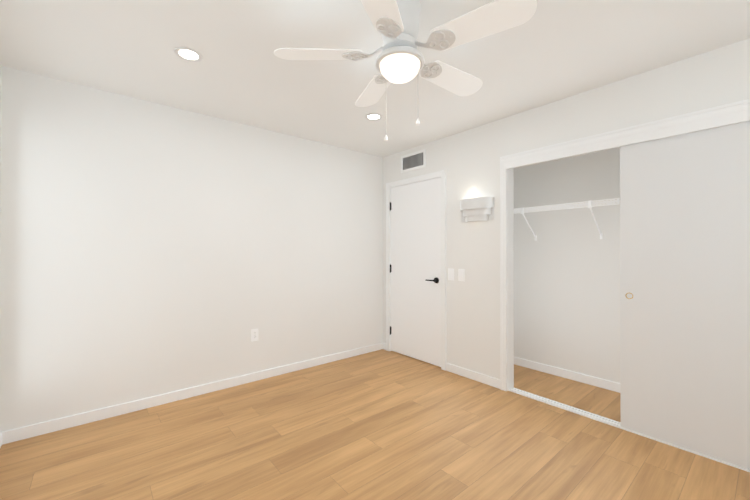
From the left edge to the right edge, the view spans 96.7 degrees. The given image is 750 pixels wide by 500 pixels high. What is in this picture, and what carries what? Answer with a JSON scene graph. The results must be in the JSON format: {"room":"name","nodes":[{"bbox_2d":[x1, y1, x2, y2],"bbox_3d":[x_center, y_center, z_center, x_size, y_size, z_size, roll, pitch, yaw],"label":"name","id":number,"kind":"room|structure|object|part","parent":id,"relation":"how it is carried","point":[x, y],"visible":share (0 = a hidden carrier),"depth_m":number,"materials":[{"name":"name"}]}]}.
{"room":"empty bedroom","nodes":[
{"label":"empty bedroom","id":0,"kind":"room"},
{"bbox_2d":[0,65,0,232],"bbox_3d":[-1.118,0.026,0.516,0.110,2.440,4.160,0,0,-40],"label":"wall","id":1,"kind":"structure","parent":0,"point":[0,148],"depth_m":2.14,"materials":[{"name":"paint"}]},
{"bbox_2d":[0,66,382,431],"bbox_3d":[-0.910,0.036,3.476,4.230,2.440,0.110,0,0,-40],"label":"wall","id":2,"kind":"structure","parent":0,"point":[148,249],"depth_m":2.71,"materials":[{"name":"paint"}]},
{"bbox_2d":[0,343,382,444],"bbox_3d":[-1.151,1.214,3.191,3.280,0.082,0.012,0,0,-40],"label":"baseboard","id":3,"kind":"structure","parent":2,"relation":"attached to","point":[29,431],"depth_m":2.70,"materials":[{"name":"white wood"}]},
{"bbox_2d":[251,329,257,341],"bbox_3d":[-1.152,0.815,3.194,0.072,0.116,0.007,0,0,-40],"label":"electrical outlet","id":4,"kind":"object","parent":2,"relation":"attached to","point":[254,334],"visible":1,"depth_m":3.19,"materials":[{"name":"white plastic"}]},
{"bbox_2d":[0,349,749,499],"bbox_3d":[0.461,1.281,1.835,4.230,0.060,4.380,0,0,-40],"label":"floor","id":5,"kind":"structure","parent":0,"point":[382,424],"depth_m":2.10,"materials":[{"name":"brown wood"}]},
{"bbox_2d":[0,0,749,156],"bbox_3d":[0.461,-1.229,1.844,4.230,0.080,4.380,0,0,-40],"label":"ceiling","id":6,"kind":"structure","parent":0,"point":[548,52],"depth_m":2.03,"materials":[{"name":"paint"}]},
{"bbox_2d":[174,47,202,61],"bbox_3d":[-1.131,-1.185,2.023,0.154,0.006,0.154,0,0,-40],"label":"recessed light","id":7,"kind":"object","parent":6,"relation":"in","point":[188,54],"visible":1,"depth_m":2.02,"materials":[{"name":"white glass"}]},
{"bbox_2d":[365,113,381,120],"bbox_3d":[-0.012,-1.182,2.961,0.154,0.006,0.154,0,0,-40],"label":"recessed light","id":8,"kind":"object","parent":6,"relation":"in","point":[373,116],"visible":1,"depth_m":2.95,"materials":[{"name":"white glass"}]},
{"bbox_2d":[274,0,536,140],"bbox_3d":[0.161,-0.875,1.663,1.143,0.630,1.176,0,0,-40],"label":"ceiling fan","id":9,"kind":"object","parent":6,"relation":"hanging from","point":[400,59],"visible":1,"depth_m":1.56,"materials":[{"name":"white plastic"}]},
{"bbox_2d":[383,38,749,378],"bbox_3d":[1.481,0.034,2.693,0.110,2.440,4.160,0,0,-40],"label":"wall","id":10,"kind":"structure","parent":0,"point":[468,161],"depth_m":3.05,"materials":[{"name":"paint"}]},
{"bbox_2d":[401,149,425,172],"bbox_3d":[0.437,-1.022,3.851,0.008,0.200,0.390,0,0,-40],"label":"air vent","id":11,"kind":"object","parent":10,"relation":"in","point":[413,161],"visible":1,"depth_m":3.84,"materials":[{"name":"white metal"}]},
{"bbox_2d":[390,178,440,366],"bbox_3d":[0.442,0.238,3.838,0.086,2.015,0.808,0,0,-40],"label":"hall door","id":12,"kind":"structure","parent":10,"relation":"in","point":[415,272],"depth_m":3.81,"materials":[{"name":"white paint"}]},
{"bbox_3d":[0.618,0.327,3.601,0.050,0.066,0.151,0,0,-40],"label":"lever","id":13,"kind":"part","parent":12,"relation":"part of","materials":[{"name":"black metal"}]},
{"bbox_2d":[386,170,445,370],"bbox_3d":[0.483,0.211,3.866,0.132,2.093,0.926,0,0,-40],"label":"door frame","id":14,"kind":"structure","parent":10,"relation":"attached to","point":[442,174],"depth_m":3.62,"materials":[{"name":"white wood"}]},
{"bbox_2d":[448,268,453,279],"bbox_3d":[0.781,0.251,3.434,0.010,0.122,0.076,0,0,-40],"label":"light switch","id":15,"kind":"object","parent":10,"relation":"attached to","point":[450,273],"visible":1,"depth_m":3.43,"materials":[{"name":"white plastic"}]},
{"bbox_2d":[458,269,464,280],"bbox_3d":[0.864,0.251,3.336,0.010,0.122,0.076,0,0,-40],"label":"light switch","id":16,"kind":"object","parent":10,"relation":"attached to","point":[461,274],"visible":1,"depth_m":3.33,"materials":[{"name":"white plastic"}]},
{"bbox_2d":[446,363,499,388],"bbox_3d":[0.940,1.214,3.240,0.012,0.082,0.613,0,0,-40],"label":"baseboard","id":17,"kind":"structure","parent":10,"relation":"attached to","point":[478,377],"depth_m":3.22,"materials":[{"name":"white wood"}]},
{"bbox_2d":[460,197,493,221],"bbox_3d":[0.942,-0.386,3.170,0.106,0.222,0.360,0,0,-40],"label":"sconce","id":18,"kind":"object","parent":10,"relation":"attached to","point":[477,209],"visible":1,"depth_m":3.11,"materials":[{"name":"white ceramic"}]},
{"bbox_2d":[507,168,513,390],"bbox_3d":[1.839,0.227,2.264,0.111,2.050,1.963,0,0,-40],"label":"door frame","id":19,"kind":"structure","parent":10,"relation":"attached to","point":[510,277],"depth_m":3.00,"materials":[{"name":"white wood"}]},
{"bbox_2d":[500,99,749,390],"bbox_3d":[1.788,0.206,2.222,0.023,2.092,2.041,0,0,-40],"label":"trim","id":20,"kind":"structure","parent":10,"relation":"attached to","point":[724,115],"depth_m":2.43,"materials":[{"name":"white wood"}]},
{"bbox_2d":[508,147,749,471],"bbox_3d":[1.837,0.237,2.263,0.084,2.030,1.923,0,0,-40],"label":"door track","id":21,"kind":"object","parent":10,"relation":"attached to","point":[602,419],"depth_m":2.49,"materials":[{"name":"white metal"}]},
{"bbox_2d":[620,121,749,468],"bbox_3d":[2.042,0.248,1.987,0.027,1.980,0.957,0,0,-40],"label":"closet door","id":22,"kind":"structure","parent":10,"relation":"in","point":[685,282],"depth_m":2.07,"materials":[{"name":"white paint"}]},
{"bbox_2d":[514,147,619,382],"bbox_3d":[1.995,0.035,3.216,0.110,2.440,4.020,0,0,-40],"label":"wall","id":23,"kind":"structure","parent":0,"point":[567,290],"depth_m":3.25,"materials":[{"name":"paint"}]},
{"bbox_2d":[514,357,619,392],"bbox_3d":[2.270,1.213,2.789,0.012,0.082,2.800,0,0,-40],"label":"baseboard","id":24,"kind":"structure","parent":23,"relation":"attached to","point":[590,380],"depth_m":3.23,"materials":[{"name":"white wood"}]},
{"bbox_2d":[514,198,619,240],"bbox_3d":[2.155,-0.263,2.698,0.310,0.323,2.798,0,0,-40],"label":"closet shelf","id":25,"kind":"object","parent":23,"relation":"attached to","point":[522,210],"visible":0.46,"depth_m":3.06,"materials":[{"name":"white wood"}]}
]}

